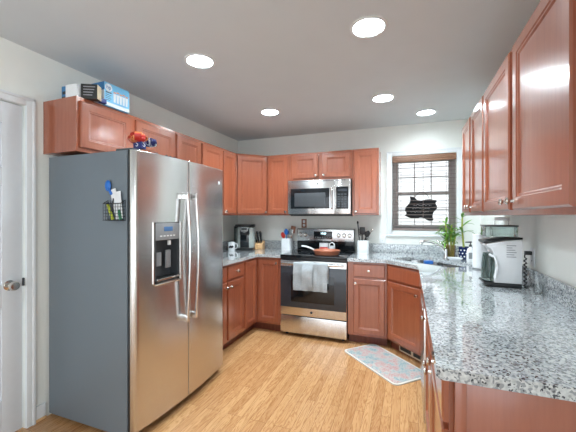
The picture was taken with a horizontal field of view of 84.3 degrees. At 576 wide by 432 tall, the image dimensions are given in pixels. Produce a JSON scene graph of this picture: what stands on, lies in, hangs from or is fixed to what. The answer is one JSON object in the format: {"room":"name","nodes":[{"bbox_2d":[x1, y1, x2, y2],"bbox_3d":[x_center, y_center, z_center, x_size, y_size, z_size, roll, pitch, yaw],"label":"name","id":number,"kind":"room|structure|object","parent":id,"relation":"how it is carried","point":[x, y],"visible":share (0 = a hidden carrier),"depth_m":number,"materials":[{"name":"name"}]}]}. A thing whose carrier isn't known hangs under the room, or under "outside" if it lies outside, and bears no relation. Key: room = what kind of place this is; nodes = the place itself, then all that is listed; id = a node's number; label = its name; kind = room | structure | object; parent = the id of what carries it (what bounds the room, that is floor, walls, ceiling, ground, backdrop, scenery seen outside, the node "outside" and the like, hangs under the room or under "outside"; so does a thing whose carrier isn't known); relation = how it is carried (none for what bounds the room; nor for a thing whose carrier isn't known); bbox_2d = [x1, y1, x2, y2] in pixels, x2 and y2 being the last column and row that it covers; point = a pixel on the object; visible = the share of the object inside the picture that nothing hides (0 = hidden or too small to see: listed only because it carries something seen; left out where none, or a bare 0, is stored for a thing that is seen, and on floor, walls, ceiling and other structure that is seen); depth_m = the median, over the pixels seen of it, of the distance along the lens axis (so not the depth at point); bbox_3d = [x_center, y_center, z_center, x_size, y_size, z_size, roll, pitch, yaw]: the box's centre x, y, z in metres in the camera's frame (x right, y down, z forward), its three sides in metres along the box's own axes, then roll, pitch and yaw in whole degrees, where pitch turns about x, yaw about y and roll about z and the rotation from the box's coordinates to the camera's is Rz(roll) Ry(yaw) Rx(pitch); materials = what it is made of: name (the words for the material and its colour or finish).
{"room":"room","nodes":[
{"label":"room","id":0,"kind":"room"},
{"bbox_2d":[0,37,237,427],"bbox_3d":[-1.932,0.140,1.559,0.120,2.440,6.740,0,0,21],"label":"wall","id":1,"kind":"structure","parent":0,"point":[25,72],"depth_m":2.13,"materials":[{"name":"paint"}]},
{"bbox_2d":[0,100,24,431],"bbox_3d":[-1.814,0.326,1.677,0.107,2.049,0.763,0,0,21],"label":"door","id":2,"kind":"structure","parent":1,"relation":"in","point":[11,280],"depth_m":1.97,"materials":[{"name":"paint"}]},
{"bbox_2d":[0,89,35,428],"bbox_3d":[-1.811,0.300,1.673,0.024,2.119,0.874,0,0,21],"label":"trim","id":3,"kind":"structure","parent":1,"relation":"attached to","point":[30,104],"depth_m":2.05,"materials":[{"name":"white paint"}]},
{"bbox_2d":[36,402,45,419],"bbox_3d":[-1.647,1.298,2.118,0.014,0.087,0.063,0,0,21],"label":"baseboard","id":4,"kind":"structure","parent":1,"relation":"attached to","point":[40,409],"depth_m":2.11,"materials":[{"name":"white paint"}]},
{"bbox_2d":[36,415,46,422],"bbox_3d":[-1.645,1.351,2.115,0.020,0.018,0.067,0,0,21],"label":"trim","id":5,"kind":"structure","parent":1,"relation":"attached to","point":[45,416],"depth_m":2.11,"materials":[{"name":"brown wood"}]},
{"bbox_2d":[43,96,174,156],"bbox_3d":[-1.324,-0.592,2.508,0.338,0.352,0.920,0,0,21],"label":"upper cabinet","id":6,"kind":"object","parent":1,"relation":"attached to","point":[73,125],"visible":0.66,"depth_m":2.13,"materials":[{"name":"brown wood"}]},
{"bbox_2d":[62,86,65,97],"bbox_3d":[-1.472,-0.821,2.164,0.100,0.105,0.071,0,0,21],"label":"patterned box","id":7,"kind":"object","parent":6,"relation":"on","point":[63,87],"visible":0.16,"depth_m":2.14,"materials":[{"name":"blue cardboard"}]},
{"bbox_2d":[66,84,80,96],"bbox_3d":[-1.399,-0.811,2.089,0.090,0.085,0.060,0,0,15],"label":"box","id":8,"kind":"object","parent":6,"relation":"on","point":[72,89],"visible":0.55,"depth_m":2.06,"materials":[{"name":"cardboard"}]},
{"bbox_2d":[81,84,100,101],"bbox_3d":[-1.304,-0.816,2.107,0.101,0.095,0.061,0,0,-8],"label":"box","id":9,"kind":"object","parent":6,"relation":"on","point":[92,92],"visible":0.92,"depth_m":2.08,"materials":[{"name":"grey cardboard"}]},
{"bbox_2d":[98,98,106,104],"bbox_3d":[-1.266,-0.783,2.171,0.030,0.030,0.040,0,0,21],"label":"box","id":10,"kind":"object","parent":6,"relation":"on","point":[103,101],"visible":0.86,"depth_m":2.17,"materials":[{"name":"blue cardboard"}]},
{"bbox_2d":[93,81,128,113],"bbox_3d":[-1.365,-0.850,2.342,0.302,0.162,0.206,0,0,22],"label":"box","id":11,"kind":"object","parent":6,"relation":"on","point":[117,98],"visible":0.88,"depth_m":2.27,"materials":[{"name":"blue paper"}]},
{"bbox_2d":[113,92,127,106],"bbox_3d":[-1.216,-0.848,2.312,0.004,0.079,0.122,0,0,21],"label":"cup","id":12,"kind":"object","parent":11,"relation":"on","point":[120,99],"depth_m":2.31,"materials":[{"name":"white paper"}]},
{"bbox_2d":[175,131,222,170],"bbox_3d":[-1.023,-0.592,3.298,0.338,0.352,0.765,0,0,21],"label":"upper cabinet","id":13,"kind":"object","parent":1,"relation":"attached to","point":[187,148],"visible":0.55,"depth_m":3.16,"materials":[{"name":"brown wood"}]},
{"bbox_2d":[222,148,235,214],"bbox_3d":[-0.817,-0.388,3.794,0.371,0.760,0.306,0,0,21],"label":"upper cabinet","id":14,"kind":"object","parent":1,"relation":"attached to","point":[229,158],"visible":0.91,"depth_m":3.73,"materials":[{"name":"brown wood"}]},
{"bbox_2d":[223,240,296,249],"bbox_3d":[-0.573,0.390,3.665,0.920,0.110,1.594,0,0,21],"label":"backsplash","id":15,"kind":"structure","parent":1,"relation":"attached to","point":[276,244],"depth_m":4.34,"materials":[{"name":"stone"}]},
{"bbox_2d":[15,328,426,431],"bbox_3d":[-0.475,1.385,0.951,3.275,0.050,6.840,0,0,21],"label":"floor","id":16,"kind":"structure","parent":0,"point":[267,380],"depth_m":2.38,"materials":[{"name":"brown wood"}]},
{"bbox_2d":[49,148,222,431],"bbox_3d":[-1.038,0.474,2.455,0.862,1.771,0.985,0,0,21],"label":"refrigerator","id":17,"kind":"object","parent":16,"relation":"on","point":[136,303],"visible":1,"depth_m":2.05,"materials":[{"name":"grey metal"}]},
{"bbox_2d":[105,180,112,194],"bbox_3d":[-1.089,-0.172,1.934,0.066,0.094,0.020,0,0,26],"label":"clip","id":18,"kind":"object","parent":17,"relation":"attached to","point":[107,183],"visible":1,"depth_m":1.93,"materials":[{"name":"plastic"}]},
{"bbox_2d":[103,200,125,220],"bbox_3d":[-1.044,-0.041,1.909,0.145,0.138,0.038,0,0,21],"label":"wire basket","id":19,"kind":"object","parent":17,"relation":"attached to","point":[105,203],"visible":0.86,"depth_m":1.90,"materials":[{"name":"black metal"}]},
{"bbox_2d":[106,202,113,219],"bbox_3d":[-1.074,-0.029,1.920,0.065,0.109,0.020,0,0,19],"label":"highlighter","id":20,"kind":"object","parent":19,"relation":"in","point":[108,205],"visible":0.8,"depth_m":1.91,"materials":[{"name":"yellow plastic"}]},
{"bbox_2d":[111,188,122,218],"bbox_3d":[-1.031,-0.074,1.909,0.110,0.189,0.010,0,0,21],"label":"folded paper","id":21,"kind":"object","parent":19,"relation":"in","point":[116,195],"visible":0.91,"depth_m":1.90,"materials":[{"name":"white paper"}]},
{"bbox_2d":[140,149,157,153],"bbox_3d":[-0.975,-0.409,2.104,0.216,0.024,0.216,0,0,21],"label":"glass platter","id":22,"kind":"object","parent":17,"relation":"on","point":[150,151],"visible":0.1,"depth_m":2.05,"materials":[{"name":"white"}]},
{"bbox_2d":[127,131,147,149],"bbox_3d":[-0.951,-0.477,2.015,0.116,0.106,0.110,0,0,21],"label":"potted flowers","id":23,"kind":"object","parent":22,"relation":"on","point":[139,139],"visible":1,"depth_m":1.99,"materials":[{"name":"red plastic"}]},
{"bbox_2d":[146,138,156,146],"bbox_3d":[-0.914,-0.482,2.098,0.084,0.054,0.091,0,0,21],"label":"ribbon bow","id":24,"kind":"object","parent":22,"relation":"on","point":[150,142],"visible":0.91,"depth_m":2.08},
{"bbox_2d":[223,266,228,344],"bbox_3d":[-0.923,0.920,3.106,0.661,0.877,0.288,0,0,21],"label":"base cabinet","id":25,"kind":"object","parent":16,"relation":"on","point":[225,288],"visible":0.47,"depth_m":3.10,"materials":[{"name":"brown wood"}]},
{"bbox_2d":[223,261,243,348],"bbox_3d":[-0.807,0.920,3.411,0.661,0.877,0.356,0,0,21],"label":"base cabinet","id":26,"kind":"object","parent":16,"relation":"on","point":[235,271],"visible":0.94,"depth_m":3.29,"materials":[{"name":"brown wood"}]},
{"bbox_2d":[238,257,283,338],"bbox_3d":[-0.456,0.920,3.972,0.920,0.877,0.937,0,0,21],"label":"base cabinet","id":27,"kind":"object","parent":16,"relation":"on","point":[262,275],"visible":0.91,"depth_m":3.69,"materials":[{"name":"brown wood"}]},
{"bbox_2d":[223,240,297,265],"bbox_3d":[-0.573,0.407,3.665,0.920,0.145,1.594,0,0,21],"label":"countertop","id":28,"kind":"structure","parent":27,"relation":"on","point":[272,249],"depth_m":3.88,"materials":[{"name":"grey stone"}]},
{"bbox_2d":[228,242,237,250],"bbox_3d":[-0.714,0.390,4.078,0.115,0.110,0.094,0,0,23],"label":"mug","id":29,"kind":"object","parent":28,"relation":"on","point":[231,245],"visible":1,"depth_m":4.05,"materials":[{"name":"white ceramic"}]},
{"bbox_2d":[234,224,254,250],"bbox_3d":[-0.570,0.277,4.199,0.270,0.335,0.272,0,0,1],"label":"pod coffee maker","id":30,"kind":"object","parent":28,"relation":"on","point":[244,235],"visible":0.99,"depth_m":4.12,"materials":[{"name":"black plastic"}]},
{"bbox_2d":[255,240,264,249],"bbox_3d":[-0.378,0.387,4.274,0.100,0.114,0.130,0,0,15],"label":"knife block","id":31,"kind":"object","parent":28,"relation":"on","point":[259,246],"visible":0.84,"depth_m":4.22,"materials":[{"name":"brown wood"}]},
{"bbox_2d":[281,238,292,250],"bbox_3d":[-0.013,0.367,4.156,0.133,0.155,0.133,0,0,21],"label":"utensil crock","id":32,"kind":"object","parent":28,"relation":"on","point":[286,243],"visible":0.95,"depth_m":4.09,"materials":[{"name":"white ceramic"}]},
{"bbox_2d":[288,229,292,237],"bbox_3d":[0.033,0.302,4.123,0.074,0.272,0.012,0,0,21],"label":"silver turner","id":33,"kind":"object","parent":32,"relation":"in","point":[290,231],"visible":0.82,"depth_m":4.12,"materials":[{"name":"silver metal"}]},
{"bbox_2d":[280,228,354,340],"bbox_3d":[0.366,0.761,3.764,0.756,1.198,0.674,0,0,21],"label":"electric range","id":34,"kind":"object","parent":16,"relation":"on","point":[322,314],"visible":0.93,"depth_m":3.53,"materials":[{"name":"grey metal"}]},
{"bbox_2d":[293,262,328,292],"bbox_3d":[0.241,0.658,3.445,0.390,0.310,0.089,0,0,21],"label":"dish towel","id":35,"kind":"object","parent":34,"relation":"hanging from","point":[307,276],"visible":1,"depth_m":3.42,"materials":[{"name":"white fabric"}]},
{"bbox_2d":[280,250,354,259],"bbox_3d":[0.366,0.451,3.763,0.756,0.025,0.565,0,0,21],"label":"cooktop","id":36,"kind":"object","parent":34,"relation":"in","point":[296,254],"depth_m":3.58,"materials":[{"name":"grey glass"}]},
{"bbox_2d":[302,245,339,255],"bbox_3d":[0.353,0.395,3.648,0.494,0.086,0.310,0,0,21],"label":"frying pan","id":37,"kind":"object","parent":34,"relation":"on","point":[322,252],"visible":1,"depth_m":3.52,"materials":[{"name":"orange metal"}]},
{"bbox_2d":[319,243,328,248],"bbox_3d":[0.452,0.386,3.957,0.110,0.105,0.062,0,0,21],"label":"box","id":38,"kind":"object","parent":34,"relation":"on","point":[321,245],"visible":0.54,"depth_m":3.93,"materials":[{"name":"white cardboard"}]},
{"bbox_2d":[348,261,386,345],"bbox_3d":[0.923,0.920,3.584,0.398,0.877,0.661,0,0,21],"label":"base cabinet","id":39,"kind":"object","parent":16,"relation":"on","point":[367,281],"visible":0.96,"depth_m":3.32,"materials":[{"name":"brown wood"}]},
{"bbox_2d":[345,344,420,385],"bbox_3d":[0.885,1.353,2.951,0.400,0.012,0.744,0,0,-24],"label":"kitchen rug","id":40,"kind":"object","parent":16,"relation":"on","point":[392,368],"visible":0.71,"depth_m":2.89,"materials":[{"name":"fabric"}]},
{"bbox_2d":[387,264,420,361],"bbox_3d":[1.503,0.920,3.214,0.945,0.877,0.962,0,0,21],"label":"base cabinet","id":41,"kind":"object","parent":16,"relation":"on","point":[403,283],"visible":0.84,"depth_m":3.02,"materials":[{"name":"brown wood"}]},
{"bbox_2d":[399,346,420,361],"bbox_3d":[1.185,1.307,3.039,0.009,0.082,0.331,0,0,-24],"label":"vent","id":42,"kind":"object","parent":41,"relation":"attached to","point":[417,357],"visible":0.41,"depth_m":3.05,"materials":[{"name":"beige metal"}]},
{"bbox_2d":[420,290,425,423],"bbox_3d":[1.246,0.923,2.182,0.614,0.871,0.605,0,0,21],"label":"dishwasher","id":43,"kind":"object","parent":16,"relation":"on","point":[421,296],"visible":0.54,"depth_m":2.07,"materials":[{"name":"grey metal"}]},
{"bbox_2d":[421,313,575,431],"bbox_3d":[0.943,0.920,1.360,0.672,0.877,1.115,0,0,21],"label":"base cabinet","id":44,"kind":"object","parent":16,"relation":"on","point":[439,394],"depth_m":0.91,"materials":[{"name":"brown wood"}]},
{"bbox_2d":[347,243,575,401],"bbox_3d":[0.955,0.407,2.338,1.345,0.145,2.989,0,0,21],"label":"countertop","id":45,"kind":"structure","parent":44,"relation":"on","point":[523,341],"depth_m":1.30,"materials":[{"name":"grey stone"}]},
{"bbox_2d":[357,239,368,253],"bbox_3d":[0.899,0.365,3.804,0.139,0.158,0.139,0,0,21],"label":"utensil crock","id":46,"kind":"object","parent":45,"relation":"on","point":[362,245],"visible":0.98,"depth_m":3.74,"materials":[{"name":"white ceramic"}]},
{"bbox_2d":[360,227,364,239],"bbox_3d":[0.888,0.284,3.798,0.066,0.306,0.021,0,0,21],"label":"slotted spoon","id":47,"kind":"object","parent":46,"relation":"in","point":[362,229],"visible":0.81,"depth_m":3.79,"materials":[{"name":"black plastic"}]},
{"bbox_2d":[419,240,447,258],"bbox_3d":[1.521,0.345,3.350,0.320,0.197,0.115,0,0,-3],"label":"tap","id":48,"kind":"object","parent":45,"relation":"on","point":[444,250],"visible":0.93,"depth_m":3.31,"materials":[{"name":"silver metal"}]},
{"bbox_2d":[406,260,462,267],"bbox_3d":[1.411,0.572,3.121,0.420,0.181,0.750,0,0,-24],"label":"sink","id":49,"kind":"object","parent":45,"relation":"in","point":[419,261],"visible":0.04,"depth_m":3.25,"materials":[{"name":"silver metal"}]},
{"bbox_3d":[1.469,0.525,3.186,0.105,0.074,0.224,0,0,-24],"label":"sink caddy","id":50,"kind":"object","parent":49,"relation":"hanging from","visible":0},
{"bbox_2d":[424,260,432,263],"bbox_3d":[1.432,0.472,3.243,0.080,0.032,0.060,0,0,4],"label":"sponge","id":51,"kind":"object","parent":50,"relation":"in","point":[425,261],"visible":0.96,"depth_m":3.21,"materials":[{"name":"blue plastic"}]},
{"bbox_2d":[432,217,463,256],"bbox_3d":[1.686,0.226,3.343,0.320,0.437,0.286,0,0,21],"label":"bamboo","id":52,"kind":"object","parent":45,"relation":"on","point":[451,236],"visible":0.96,"depth_m":3.30,"materials":[{"name":"green plant"}]},
{"bbox_2d":[447,257,462,260],"bbox_3d":[1.679,0.431,3.197,0.148,0.027,0.092,0,0,38],"label":"soap dish","id":53,"kind":"object","parent":45,"relation":"on","point":[449,258],"visible":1,"depth_m":3.17,"materials":[{"name":"white ceramic"}]},
{"bbox_2d":[452,213,474,259],"bbox_3d":[1.825,0.207,3.254,0.250,0.474,0.165,0,0,-6],"label":"bamboo","id":54,"kind":"object","parent":45,"relation":"on","point":[462,250],"visible":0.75,"depth_m":3.26,"materials":[{"name":"green plant"}]},
{"bbox_2d":[465,241,471,261],"bbox_3d":[1.773,0.345,3.102,0.080,0.198,0.068,0,0,21],"label":"soap bottle","id":55,"kind":"object","parent":45,"relation":"on","point":[469,250],"visible":0.74,"depth_m":3.08,"materials":[{"name":"white plastic"}]},
{"bbox_2d":[472,232,488,269],"bbox_3d":[1.613,0.290,2.660,0.136,0.308,0.136,0,0,21],"label":"paper towel roll","id":56,"kind":"object","parent":45,"relation":"on","point":[478,249],"visible":0.46,"depth_m":2.62,"materials":[{"name":"white paper"}]},
{"bbox_2d":[478,225,522,288],"bbox_3d":[1.359,0.252,2.042,0.207,0.386,0.192,0,0,21],"label":"coffee machine","id":57,"kind":"object","parent":45,"relation":"on","point":[501,266],"visible":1,"depth_m":1.97,"materials":[{"name":"white plastic"}]},
{"bbox_2d":[494,217,508,224],"bbox_3d":[1.591,0.226,2.369,0.108,0.437,0.108,0,0,21],"label":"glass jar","id":58,"kind":"object","parent":45,"relation":"on","point":[498,220],"visible":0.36,"depth_m":2.33,"materials":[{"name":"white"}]},
{"bbox_2d":[533,284,542,294],"bbox_3d":[1.425,0.417,1.812,0.044,0.055,0.043,0,0,21],"label":"glass tumbler","id":59,"kind":"object","parent":45,"relation":"on","point":[538,288],"visible":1,"depth_m":1.80,"materials":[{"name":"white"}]},
{"bbox_2d":[0,0,540,140],"bbox_3d":[-0.475,-1.120,0.951,3.275,0.080,6.840,0,0,21],"label":"ceiling","id":60,"kind":"structure","parent":0,"point":[302,60],"depth_m":2.10,"materials":[{"name":"paint"}]},
{"bbox_2d":[184,53,215,68],"bbox_3d":[-0.613,-1.101,2.216,0.212,0.058,0.212,0,0,21],"label":"recessed light","id":61,"kind":"object","parent":60,"relation":"in","point":[196,60],"visible":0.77,"depth_m":2.24,"materials":[{"name":"white"}]},
{"bbox_2d":[260,109,279,115],"bbox_3d":[-0.187,-1.101,3.302,0.212,0.058,0.212,0,0,21],"label":"recessed light","id":62,"kind":"object","parent":60,"relation":"in","point":[270,112],"visible":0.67,"depth_m":3.35,"materials":[{"name":"white"}]},
{"bbox_2d":[350,15,387,37],"bbox_3d":[0.460,-1.101,1.817,0.212,0.058,0.212,0,0,21],"label":"recessed light","id":63,"kind":"object","parent":60,"relation":"in","point":[373,25],"visible":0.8,"depth_m":1.84,"materials":[{"name":"white paint"}]},
{"bbox_2d":[371,94,394,102],"bbox_3d":[0.870,-1.101,2.911,0.212,0.058,0.212,0,0,21],"label":"recessed light","id":64,"kind":"object","parent":60,"relation":"in","point":[380,98],"visible":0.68,"depth_m":2.96,"materials":[{"name":"white"}]},
{"bbox_2d":[415,109,436,115],"bbox_3d":[1.440,-1.101,3.318,0.212,0.058,0.212,0,0,21],"label":"recessed light","id":65,"kind":"object","parent":60,"relation":"in","point":[426,112],"visible":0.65,"depth_m":3.35,"materials":[{"name":"white"}]},
{"bbox_2d":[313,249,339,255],"bbox_3d":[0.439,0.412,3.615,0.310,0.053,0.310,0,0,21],"label":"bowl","id":66,"kind":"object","parent":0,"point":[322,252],"depth_m":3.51,"materials":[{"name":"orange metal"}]},
{"bbox_2d":[238,119,480,251],"bbox_3d":[0.779,0.140,4.080,3.155,2.440,0.140,0,0,21],"label":"wall","id":67,"kind":"structure","parent":0,"point":[443,134],"depth_m":3.92,"materials":[{"name":"paint"}]},
{"bbox_2d":[236,153,266,214],"bbox_3d":[-0.534,-0.388,4.178,0.627,0.760,0.608,0,0,21],"label":"upper cabinet","id":68,"kind":"object","parent":67,"relation":"attached to","point":[251,170],"visible":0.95,"depth_m":3.96,"materials":[{"name":"brown wood"}]},
{"bbox_2d":[267,154,289,214],"bbox_3d":[-0.072,-0.388,4.128,0.308,0.760,0.371,0,0,21],"label":"upper cabinet","id":69,"kind":"object","parent":67,"relation":"attached to","point":[278,166],"visible":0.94,"depth_m":3.99,"materials":[{"name":"brown wood"}]},
{"bbox_2d":[302,219,306,227],"bbox_3d":[0.213,0.098,4.215,0.072,0.116,0.009,0,0,21],"label":"wall outlet","id":70,"kind":"object","parent":67,"relation":"attached to","point":[304,221],"visible":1,"depth_m":4.21,"materials":[{"name":"brown plastic"}]},
{"bbox_2d":[290,150,351,180],"bbox_3d":[0.431,-0.600,3.937,0.760,0.336,0.371,0,0,21],"label":"upper cabinet","id":71,"kind":"object","parent":67,"relation":"attached to","point":[328,164],"visible":0.94,"depth_m":3.80,"materials":[{"name":"brown wood"}]},
{"bbox_2d":[288,178,353,215],"bbox_3d":[0.415,-0.213,3.895,0.758,0.426,0.455,0,0,21],"label":"microwave","id":72,"kind":"object","parent":71,"relation":"attached to","point":[326,197],"visible":0.99,"depth_m":3.72,"materials":[{"name":"grey metal"}]},
{"bbox_2d":[352,148,380,214],"bbox_3d":[0.928,-0.388,3.747,0.296,0.760,0.371,0,0,21],"label":"upper cabinet","id":73,"kind":"object","parent":67,"relation":"attached to","point":[366,163],"visible":1,"depth_m":3.62,"materials":[{"name":"brown wood"}]},
{"bbox_2d":[379,234,385,242],"bbox_3d":[1.147,0.275,3.859,0.072,0.116,0.009,0,0,21],"label":"wall outlet","id":74,"kind":"object","parent":67,"relation":"attached to","point":[382,237],"visible":1,"depth_m":3.86,"materials":[{"name":"white plastic"}]},
{"bbox_2d":[392,159,454,230],"bbox_3d":[1.615,-0.270,3.810,0.690,0.890,0.050,0,0,21],"label":"window","id":75,"kind":"structure","parent":67,"relation":"in","point":[399,212],"depth_m":3.81,"materials":[{"name":"glass"}]},
{"bbox_2d":[405,192,436,220],"bbox_3d":[1.579,-0.113,3.787,0.358,0.339,0.012,0,0,21],"label":"hanging sign","id":76,"kind":"object","parent":75,"relation":"hanging from","point":[410,212],"visible":0.92,"depth_m":3.78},
{"bbox_2d":[392,153,455,230],"bbox_3d":[1.578,-0.272,3.711,0.684,0.882,0.089,0,0,21],"label":"window blind","id":77,"kind":"object","parent":75,"relation":"attached to","point":[443,156],"visible":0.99,"depth_m":3.70,"materials":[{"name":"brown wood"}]},
{"bbox_2d":[387,147,461,236],"bbox_3d":[1.570,-0.265,3.690,0.812,1.008,0.026,0,0,21],"label":"trim","id":78,"kind":"structure","parent":67,"relation":"attached to","point":[458,150],"depth_m":3.69,"materials":[{"name":"white paint"}]},
{"bbox_2d":[446,245,455,256],"bbox_3d":[1.702,0.374,3.333,0.100,0.140,0.100,0,0,21],"label":"vase","id":79,"kind":"object","parent":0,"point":[451,249],"depth_m":3.29,"materials":[{"name":"clear glass"}]},
{"bbox_2d":[458,246,468,259],"bbox_3d":[1.815,0.382,3.285,0.103,0.125,0.102,0,0,21],"label":"pot","id":80,"kind":"object","parent":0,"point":[462,250],"depth_m":3.25,"materials":[{"name":"blue ceramic"}]},
{"bbox_2d":[481,215,575,286],"bbox_3d":[0.996,0.140,0.381,0.120,2.440,6.620,0,0,21],"label":"wall","id":81,"kind":"structure","parent":0,"point":[553,237],"depth_m":1.77,"materials":[{"name":"paint"}]},
{"bbox_2d":[356,243,575,312],"bbox_3d":[0.955,0.390,2.338,1.345,0.110,2.989,0,0,21],"label":"backsplash","id":82,"kind":"structure","parent":81,"relation":"attached to","point":[563,293],"depth_m":1.95,"materials":[{"name":"stone"}]},
{"bbox_2d":[462,95,506,215],"bbox_3d":[1.467,-0.386,2.280,0.347,0.764,0.833,0,0,21],"label":"upper cabinet","id":83,"kind":"object","parent":81,"relation":"attached to","point":[473,129],"visible":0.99,"depth_m":2.25,"materials":[{"name":"brown wood"}]},
{"bbox_2d":[523,251,531,287],"bbox_3d":[1.500,0.334,2.006,0.097,0.222,0.042,0,0,-30],"label":"power cord","id":84,"kind":"object","parent":81,"relation":"attached to","point":[525,252],"visible":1,"depth_m":2.01,"materials":[{"name":"black plastic"}]},
{"bbox_2d":[484,0,575,214],"bbox_3d":[1.109,-0.386,1.338,0.347,0.764,1.178,0,0,21],"label":"upper cabinet","id":85,"kind":"object","parent":81,"relation":"attached to","point":[530,100],"visible":1,"depth_m":1.16,"materials":[{"name":"brown wood"}]},
{"bbox_2d":[530,248,534,266],"bbox_3d":[1.546,0.260,2.012,0.009,0.116,0.072,0,0,21],"label":"wall outlet","id":86,"kind":"object","parent":81,"relation":"attached to","point":[532,257],"visible":0.95,"depth_m":2.00,"materials":[{"name":"white plastic"}]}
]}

